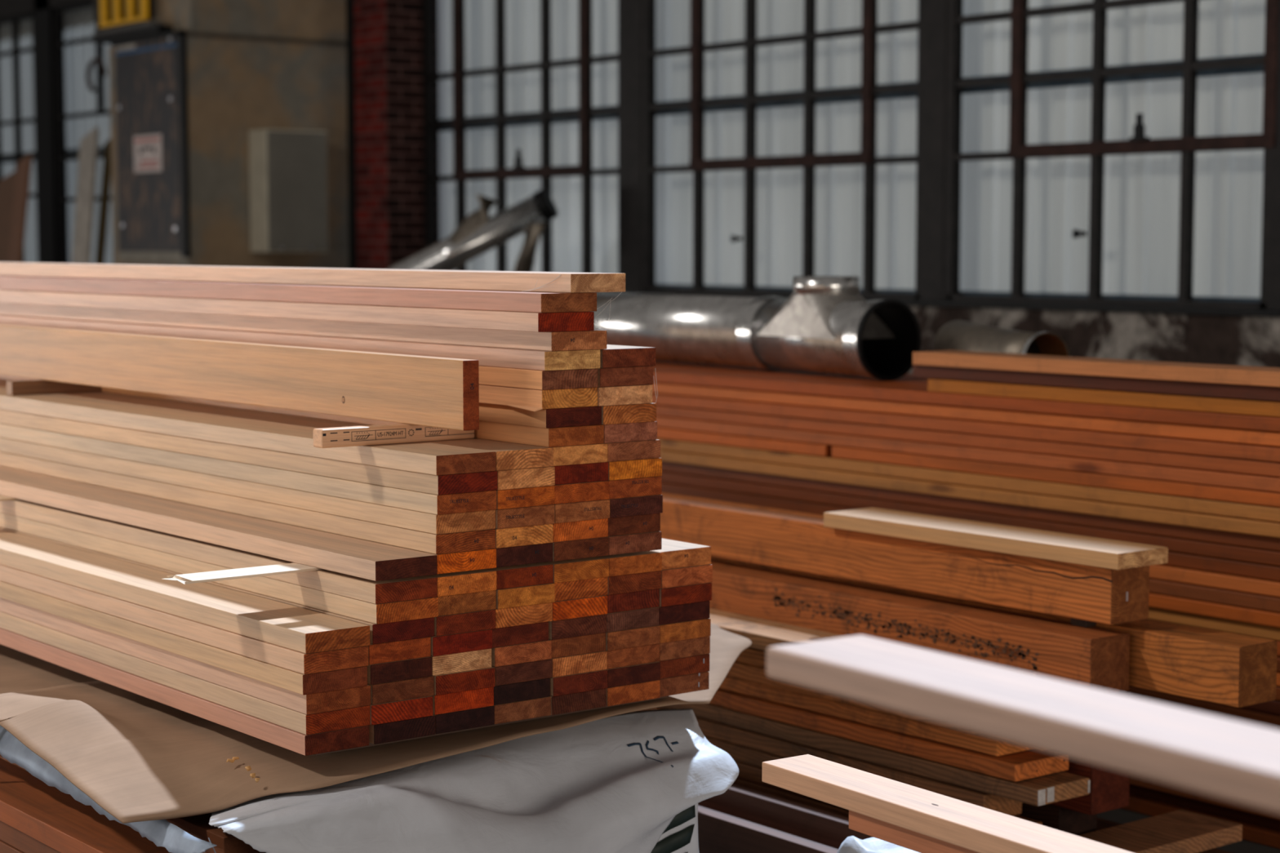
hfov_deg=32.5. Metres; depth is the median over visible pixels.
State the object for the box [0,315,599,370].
board
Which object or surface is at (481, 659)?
board
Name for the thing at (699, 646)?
board
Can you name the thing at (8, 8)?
wall
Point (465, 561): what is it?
board
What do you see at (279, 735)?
board
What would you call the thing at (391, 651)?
board
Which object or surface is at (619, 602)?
board
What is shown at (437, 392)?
board
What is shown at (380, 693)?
board
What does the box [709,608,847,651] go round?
board
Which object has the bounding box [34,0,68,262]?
steel column
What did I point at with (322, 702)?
board
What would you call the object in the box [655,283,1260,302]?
trim
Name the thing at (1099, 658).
squared timber
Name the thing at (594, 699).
board
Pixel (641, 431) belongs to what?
board
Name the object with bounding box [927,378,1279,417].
board
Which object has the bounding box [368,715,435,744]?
board
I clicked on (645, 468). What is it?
board
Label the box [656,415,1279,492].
board
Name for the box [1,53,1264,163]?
trim
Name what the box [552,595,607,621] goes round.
board
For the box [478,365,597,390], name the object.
board
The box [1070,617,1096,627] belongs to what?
spacer
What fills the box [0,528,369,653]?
board
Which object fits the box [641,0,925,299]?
window
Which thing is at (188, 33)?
trim
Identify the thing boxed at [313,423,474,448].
wood strip
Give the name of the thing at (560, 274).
cobweb
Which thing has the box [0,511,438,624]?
board
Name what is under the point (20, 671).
cardboard sheet
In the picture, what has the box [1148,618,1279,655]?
board
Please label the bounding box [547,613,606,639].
board
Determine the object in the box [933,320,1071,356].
metal pipe
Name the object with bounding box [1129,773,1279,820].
board
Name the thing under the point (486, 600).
board
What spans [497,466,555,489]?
board
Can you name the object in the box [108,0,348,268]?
wall
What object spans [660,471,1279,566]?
board
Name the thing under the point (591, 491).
board
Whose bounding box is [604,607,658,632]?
board
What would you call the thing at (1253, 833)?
board
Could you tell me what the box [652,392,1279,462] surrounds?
board
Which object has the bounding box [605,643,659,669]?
board
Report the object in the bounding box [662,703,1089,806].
board
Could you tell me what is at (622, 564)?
board
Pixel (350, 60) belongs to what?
pipe
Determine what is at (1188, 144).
window
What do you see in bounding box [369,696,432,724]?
board
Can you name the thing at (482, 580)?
board
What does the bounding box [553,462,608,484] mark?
board
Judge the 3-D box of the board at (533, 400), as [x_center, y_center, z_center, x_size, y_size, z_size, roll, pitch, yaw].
[-1.192,-0.165,5.768,0.152,0.043,3.378,-4,6,-38]
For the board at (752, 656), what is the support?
on the board at (744, 671)
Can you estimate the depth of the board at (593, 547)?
4.49 m
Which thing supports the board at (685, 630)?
on the board at (699, 646)
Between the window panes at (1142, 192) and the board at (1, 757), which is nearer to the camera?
the board at (1, 757)
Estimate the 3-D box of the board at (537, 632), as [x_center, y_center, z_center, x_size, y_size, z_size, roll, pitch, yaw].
[-1.291,0.307,5.739,0.140,0.038,3.392,-4,6,-38]
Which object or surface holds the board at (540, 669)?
on the board at (540, 688)
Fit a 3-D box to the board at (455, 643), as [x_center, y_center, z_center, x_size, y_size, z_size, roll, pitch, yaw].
[-1.389,0.316,5.637,0.140,0.038,3.360,-4,6,-38]
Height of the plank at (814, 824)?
0.214 m
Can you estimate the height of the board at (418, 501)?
0.038 m
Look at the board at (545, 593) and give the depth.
4.41 m
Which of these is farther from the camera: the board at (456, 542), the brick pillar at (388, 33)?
the brick pillar at (388, 33)
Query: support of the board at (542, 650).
on the board at (540, 669)
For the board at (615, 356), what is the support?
on the board at (631, 375)
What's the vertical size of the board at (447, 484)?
0.038 m
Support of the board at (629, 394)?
on the board at (644, 412)
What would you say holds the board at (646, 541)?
on the sticker lath at (215, 575)
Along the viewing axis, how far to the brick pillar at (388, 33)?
14.57 m
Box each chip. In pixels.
[226,756,239,762]
[244,765,251,771]
[249,773,255,777]
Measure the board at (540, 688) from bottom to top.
0.038 m
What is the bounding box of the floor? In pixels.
[1097,808,1279,852]
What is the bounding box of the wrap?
[0,708,738,852]
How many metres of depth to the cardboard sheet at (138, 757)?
4.31 m
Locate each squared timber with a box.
[659,492,1149,625]
[709,560,1129,693]
[711,555,1277,707]
[1048,757,1129,815]
[1119,690,1130,695]
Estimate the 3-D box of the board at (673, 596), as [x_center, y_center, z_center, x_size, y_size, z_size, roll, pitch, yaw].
[-0.932,0.249,5.973,0.140,0.038,3.331,-4,6,-38]
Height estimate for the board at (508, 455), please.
0.038 m
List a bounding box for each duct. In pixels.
[387,187,558,271]
[594,275,921,380]
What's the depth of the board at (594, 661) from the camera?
4.51 m
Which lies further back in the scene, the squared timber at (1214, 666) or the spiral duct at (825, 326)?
the spiral duct at (825, 326)
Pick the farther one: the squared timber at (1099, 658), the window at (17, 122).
the window at (17, 122)
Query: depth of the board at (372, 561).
4.72 m
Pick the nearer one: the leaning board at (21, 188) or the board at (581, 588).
the board at (581, 588)
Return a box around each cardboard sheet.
[0,623,751,823]
[0,644,99,693]
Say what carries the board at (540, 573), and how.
on the board at (545, 593)
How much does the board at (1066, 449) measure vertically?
0.037 m
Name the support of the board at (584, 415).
on the board at (515, 433)
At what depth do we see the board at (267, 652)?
4.45 m
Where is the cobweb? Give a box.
[524,274,560,291]
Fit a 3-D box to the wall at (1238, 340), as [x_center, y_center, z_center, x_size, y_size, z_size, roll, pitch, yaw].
[-0.789,-0.240,14.212,0.420,1.262,19.100,-4,6,-38]
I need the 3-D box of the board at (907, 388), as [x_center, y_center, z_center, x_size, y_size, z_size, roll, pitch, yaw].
[0.979,-0.117,6.999,0.626,0.037,5.052,-4,6,-38]
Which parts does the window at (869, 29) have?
sash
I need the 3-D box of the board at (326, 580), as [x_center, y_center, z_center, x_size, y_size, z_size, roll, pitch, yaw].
[-1.498,0.206,5.556,0.140,0.038,3.383,-4,6,-38]
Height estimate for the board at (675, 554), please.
0.038 m
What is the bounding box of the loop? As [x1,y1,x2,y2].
[85,57,106,93]
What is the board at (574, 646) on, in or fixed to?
on the board at (594, 661)
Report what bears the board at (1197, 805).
on the board at (1253, 833)
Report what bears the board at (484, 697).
on the board at (484, 716)
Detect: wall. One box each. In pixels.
[0,0,91,23]
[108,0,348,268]
[906,305,1279,373]
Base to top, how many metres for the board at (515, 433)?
0.038 m
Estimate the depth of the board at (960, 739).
5.46 m
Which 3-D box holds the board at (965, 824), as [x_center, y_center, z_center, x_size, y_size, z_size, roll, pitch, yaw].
[1.127,0.745,2.903,0.112,0.039,3.000,-3,6,-35]
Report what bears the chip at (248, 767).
on the cardboard sheet at (138, 757)
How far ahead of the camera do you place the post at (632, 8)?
12.86 m
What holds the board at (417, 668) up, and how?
on the board at (380, 693)
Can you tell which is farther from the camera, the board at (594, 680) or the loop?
the loop
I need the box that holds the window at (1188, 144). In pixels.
[942,0,1279,309]
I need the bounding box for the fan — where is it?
[92,0,173,44]
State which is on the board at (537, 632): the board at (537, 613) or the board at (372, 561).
the board at (537, 613)
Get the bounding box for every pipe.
[346,0,356,268]
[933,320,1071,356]
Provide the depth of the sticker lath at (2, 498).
5.55 m
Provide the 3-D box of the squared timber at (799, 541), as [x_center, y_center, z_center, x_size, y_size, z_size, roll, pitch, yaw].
[0.108,0.285,6.571,0.138,0.140,3.432,-4,6,-38]
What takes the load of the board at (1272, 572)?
on the board at (1177, 574)
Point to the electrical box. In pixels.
(288, 175)
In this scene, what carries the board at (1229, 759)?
on the frame
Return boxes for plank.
[697,783,872,848]
[697,805,838,852]
[1078,809,1242,852]
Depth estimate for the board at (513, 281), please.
5.12 m
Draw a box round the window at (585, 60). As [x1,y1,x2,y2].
[422,0,623,273]
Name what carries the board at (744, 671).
on the board at (960, 739)
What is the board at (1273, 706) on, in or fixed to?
on the board at (1242, 714)
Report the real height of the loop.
0.293 m
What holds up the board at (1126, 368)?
on the board at (1095, 382)
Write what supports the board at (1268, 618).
on the board at (1154, 613)
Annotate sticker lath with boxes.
[0,495,18,501]
[163,562,324,584]
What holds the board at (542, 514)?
on the board at (538, 534)
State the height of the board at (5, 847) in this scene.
0.043 m
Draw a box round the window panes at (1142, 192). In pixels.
[0,0,1265,297]
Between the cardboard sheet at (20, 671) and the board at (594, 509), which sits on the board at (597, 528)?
the board at (594, 509)
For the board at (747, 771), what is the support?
on the board at (741, 782)
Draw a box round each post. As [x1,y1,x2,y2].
[623,0,641,291]
[922,0,946,300]
[1268,0,1279,309]
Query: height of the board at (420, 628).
0.038 m
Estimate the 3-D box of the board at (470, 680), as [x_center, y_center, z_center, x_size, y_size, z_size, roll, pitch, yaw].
[-1.373,0.394,5.631,0.140,0.038,3.324,-4,6,-38]
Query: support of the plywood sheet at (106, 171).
on the floor
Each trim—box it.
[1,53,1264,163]
[186,31,346,45]
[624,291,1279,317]
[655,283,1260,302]
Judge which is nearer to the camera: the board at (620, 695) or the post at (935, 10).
the board at (620, 695)
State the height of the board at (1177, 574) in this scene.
0.037 m
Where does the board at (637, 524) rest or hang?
on the board at (646, 541)
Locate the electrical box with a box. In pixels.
[248,128,328,253]
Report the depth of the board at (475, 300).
5.05 m
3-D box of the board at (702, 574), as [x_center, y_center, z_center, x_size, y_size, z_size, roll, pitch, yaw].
[-0.943,0.208,5.988,0.140,0.038,3.371,-4,6,-38]
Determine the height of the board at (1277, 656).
0.037 m
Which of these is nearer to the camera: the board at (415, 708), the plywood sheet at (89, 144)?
the board at (415, 708)
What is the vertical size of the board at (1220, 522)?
0.037 m
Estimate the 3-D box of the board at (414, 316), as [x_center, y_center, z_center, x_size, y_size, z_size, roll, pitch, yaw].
[-1.176,-0.320,5.725,0.140,0.038,3.318,-4,6,-38]
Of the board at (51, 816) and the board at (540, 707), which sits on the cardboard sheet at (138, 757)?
the board at (540, 707)
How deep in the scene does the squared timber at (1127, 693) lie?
5.24 m
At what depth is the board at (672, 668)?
4.69 m
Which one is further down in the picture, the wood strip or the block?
the wood strip
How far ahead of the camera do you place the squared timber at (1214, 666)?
5.13 m
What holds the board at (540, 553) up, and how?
on the sticker lath at (215, 575)
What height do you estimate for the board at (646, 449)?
0.038 m
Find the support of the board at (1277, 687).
on the board at (1273, 706)
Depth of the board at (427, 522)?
4.80 m
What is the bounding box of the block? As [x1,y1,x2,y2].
[6,379,102,395]
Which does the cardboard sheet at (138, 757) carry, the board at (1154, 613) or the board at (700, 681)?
the board at (700, 681)
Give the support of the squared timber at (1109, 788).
on the bearer at (1076, 823)
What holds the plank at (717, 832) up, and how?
on the floor
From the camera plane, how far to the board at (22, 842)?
4.39 m
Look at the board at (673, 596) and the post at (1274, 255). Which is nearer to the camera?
the board at (673, 596)
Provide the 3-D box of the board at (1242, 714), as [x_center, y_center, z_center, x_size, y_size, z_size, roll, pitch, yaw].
[1.001,0.663,7.034,0.628,0.037,5.136,-4,6,-38]
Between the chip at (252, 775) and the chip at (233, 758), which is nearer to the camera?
the chip at (252, 775)
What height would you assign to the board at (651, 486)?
0.038 m
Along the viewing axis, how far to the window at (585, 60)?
13.75 m
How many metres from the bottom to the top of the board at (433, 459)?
0.038 m
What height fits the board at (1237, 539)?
0.037 m
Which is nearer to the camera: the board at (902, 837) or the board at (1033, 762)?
the board at (902, 837)
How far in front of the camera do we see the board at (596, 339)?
5.07 m
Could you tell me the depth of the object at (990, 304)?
10.22 m
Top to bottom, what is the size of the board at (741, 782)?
0.041 m
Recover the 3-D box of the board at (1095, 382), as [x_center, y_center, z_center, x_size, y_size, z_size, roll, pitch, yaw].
[1.629,-0.096,5.831,0.150,0.037,2.375,-4,6,-38]
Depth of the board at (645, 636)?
4.59 m
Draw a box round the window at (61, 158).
[53,0,111,262]
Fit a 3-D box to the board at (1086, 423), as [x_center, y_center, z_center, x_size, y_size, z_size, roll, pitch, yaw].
[1.010,-0.075,6.972,0.614,0.037,5.177,-4,6,-38]
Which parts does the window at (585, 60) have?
sash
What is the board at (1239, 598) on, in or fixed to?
on the board at (1268, 618)
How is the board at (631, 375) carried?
on the board at (629, 394)
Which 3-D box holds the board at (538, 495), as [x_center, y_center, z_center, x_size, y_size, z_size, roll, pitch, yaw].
[-1.254,0.033,5.689,0.140,0.038,3.314,-4,6,-38]
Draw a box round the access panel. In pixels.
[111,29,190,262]
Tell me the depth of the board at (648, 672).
4.59 m
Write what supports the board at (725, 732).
on the board at (738, 753)
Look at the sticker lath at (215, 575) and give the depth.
4.30 m
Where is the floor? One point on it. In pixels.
(1120, 815)
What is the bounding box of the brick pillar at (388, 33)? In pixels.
[354,0,439,268]
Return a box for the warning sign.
[133,133,162,173]
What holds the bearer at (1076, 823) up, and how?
on the floor
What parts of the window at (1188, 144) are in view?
sash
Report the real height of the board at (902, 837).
0.038 m
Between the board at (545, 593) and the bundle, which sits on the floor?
the bundle
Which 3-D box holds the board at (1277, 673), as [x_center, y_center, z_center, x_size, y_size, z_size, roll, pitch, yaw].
[1.005,0.546,7.026,0.618,0.037,5.084,-4,6,-38]
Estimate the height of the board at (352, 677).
0.038 m
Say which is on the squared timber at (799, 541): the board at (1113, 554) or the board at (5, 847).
the board at (1113, 554)
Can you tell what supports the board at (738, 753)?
on the board at (747, 771)
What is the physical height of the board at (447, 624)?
0.038 m
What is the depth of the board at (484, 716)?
4.34 m
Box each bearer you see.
[1016,802,1097,835]
[1096,817,1231,852]
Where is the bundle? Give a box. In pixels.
[836,835,919,852]
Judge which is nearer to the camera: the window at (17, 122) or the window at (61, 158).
the window at (61, 158)
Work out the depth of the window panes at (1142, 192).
11.75 m
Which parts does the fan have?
guard rail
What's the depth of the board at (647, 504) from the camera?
4.57 m
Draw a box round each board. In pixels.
[0,170,16,262]
[0,262,625,293]
[0,275,596,312]
[0,289,594,332]
[0,302,606,351]
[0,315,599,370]
[0,324,479,431]
[0,374,604,447]
[0,378,553,471]
[0,386,496,475]
[0,408,497,495]
[0,422,496,515]
[0,437,495,534]
[0,451,495,554]
[0,466,437,581]
[0,494,437,604]
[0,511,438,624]
[0,526,434,644]
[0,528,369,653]
[0,564,368,674]
[0,580,367,694]
[0,597,370,714]
[0,611,370,734]
[0,627,368,755]
[0,754,266,852]
[0,755,207,852]
[0,759,171,852]
[0,821,60,852]
[0,840,24,852]
[1,466,496,573]
[7,154,32,262]
[367,656,431,684]
[367,675,434,704]
[368,636,431,664]
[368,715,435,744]
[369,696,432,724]
[428,568,496,596]
[430,629,492,656]
[430,687,493,715]
[431,648,491,675]
[432,706,494,733]
[433,666,494,695]
[434,608,495,635]
[436,590,496,616]
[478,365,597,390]
[479,384,597,411]
[479,402,601,428]
[488,562,553,589]
[490,640,551,666]
[491,658,551,685]
[492,622,548,648]
[493,602,552,628]
[493,677,550,705]
[493,696,551,724]
[494,504,554,528]
[494,524,553,548]
[495,582,555,608]
[496,485,554,509]
[496,542,552,567]
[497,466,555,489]
[544,556,608,582]
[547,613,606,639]
[548,632,605,658]
[549,669,607,696]
[550,688,606,715]
[551,650,607,677]
[552,537,608,561]
[552,577,607,601]
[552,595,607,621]
[553,443,607,466]
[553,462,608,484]
[553,518,608,542]
[554,480,608,504]
[554,499,609,523]
[595,365,653,386]
[596,384,652,406]
[600,344,655,368]
[600,403,656,424]
[600,551,662,576]
[603,421,657,443]
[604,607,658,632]
[605,588,659,613]
[605,625,659,650]
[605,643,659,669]
[605,680,659,706]
[606,661,660,688]
[607,439,660,462]
[607,531,662,555]
[607,570,661,595]
[608,457,662,480]
[608,475,662,499]
[608,513,660,536]
[609,494,662,518]
[634,706,1022,809]
[651,538,711,569]
[652,360,1279,431]
[652,382,1279,446]
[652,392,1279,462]
[656,404,1279,477]
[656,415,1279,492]
[657,426,832,456]
[657,438,1279,522]
[657,600,710,625]
[657,653,709,679]
[658,582,711,607]
[659,617,711,643]
[659,635,710,661]
[659,671,709,697]
[660,449,1279,537]
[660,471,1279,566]
[661,564,712,588]
[662,461,1279,551]
[662,482,1279,581]
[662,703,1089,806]
[704,735,1022,815]
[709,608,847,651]
[709,688,1068,782]
[719,675,1032,756]
[726,661,1036,749]
[733,760,1042,825]
[733,777,848,817]
[735,647,766,668]
[761,754,1133,852]
[766,635,1279,813]
[823,507,1168,569]
[831,445,1279,506]
[848,810,978,852]
[912,350,1279,386]
[912,364,1279,401]
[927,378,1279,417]
[1121,793,1279,848]
[1128,685,1279,729]
[1128,783,1279,830]
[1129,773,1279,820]
[1148,592,1279,627]
[1148,606,1279,640]
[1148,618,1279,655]
[1149,564,1279,596]
[1149,577,1279,612]
[1241,699,1279,715]
[1275,685,1279,700]
[1276,655,1279,671]
[1276,671,1279,686]
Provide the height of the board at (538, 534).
0.038 m
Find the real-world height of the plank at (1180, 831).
0.042 m
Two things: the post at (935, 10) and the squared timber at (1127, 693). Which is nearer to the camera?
the squared timber at (1127, 693)
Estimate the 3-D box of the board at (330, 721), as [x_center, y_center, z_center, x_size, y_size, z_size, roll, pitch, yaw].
[-1.595,0.448,5.453,0.140,0.038,3.306,-4,6,-38]
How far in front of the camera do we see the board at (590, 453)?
4.47 m
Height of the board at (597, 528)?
0.038 m
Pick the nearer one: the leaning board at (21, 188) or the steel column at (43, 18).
the leaning board at (21, 188)
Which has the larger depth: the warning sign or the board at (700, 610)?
the warning sign
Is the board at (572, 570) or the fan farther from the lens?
the fan
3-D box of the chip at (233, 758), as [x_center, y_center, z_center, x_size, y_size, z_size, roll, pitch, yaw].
[-0.781,0.640,4.210,0.012,0.009,0.036,3,5,29]
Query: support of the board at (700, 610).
on the board at (685, 630)
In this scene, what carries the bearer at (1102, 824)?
on the floor
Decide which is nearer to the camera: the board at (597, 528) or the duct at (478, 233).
the board at (597, 528)
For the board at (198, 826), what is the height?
0.043 m
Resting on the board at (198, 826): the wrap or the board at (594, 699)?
the wrap
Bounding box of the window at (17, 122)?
[0,11,39,262]
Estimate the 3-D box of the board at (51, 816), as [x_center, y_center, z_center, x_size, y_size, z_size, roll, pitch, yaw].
[-1.721,0.726,5.102,0.143,0.043,2.922,-4,6,-38]
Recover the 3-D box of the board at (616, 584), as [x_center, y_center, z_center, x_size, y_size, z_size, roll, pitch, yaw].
[-1.047,0.216,5.894,0.140,0.038,3.349,-4,6,-38]
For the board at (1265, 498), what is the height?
0.037 m
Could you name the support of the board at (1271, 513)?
on the board at (1220, 522)
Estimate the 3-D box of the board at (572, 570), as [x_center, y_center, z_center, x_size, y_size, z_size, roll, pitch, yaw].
[-1.149,0.186,5.793,0.140,0.038,3.326,-4,6,-38]
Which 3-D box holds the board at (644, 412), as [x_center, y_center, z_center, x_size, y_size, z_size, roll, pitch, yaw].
[-1.054,-0.136,5.850,0.140,0.038,3.338,-4,6,-38]
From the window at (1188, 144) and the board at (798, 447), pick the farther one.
the window at (1188, 144)
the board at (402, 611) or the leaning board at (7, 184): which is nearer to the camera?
the board at (402, 611)
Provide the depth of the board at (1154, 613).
5.86 m
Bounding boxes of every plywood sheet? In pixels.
[71,126,99,263]
[94,137,111,263]

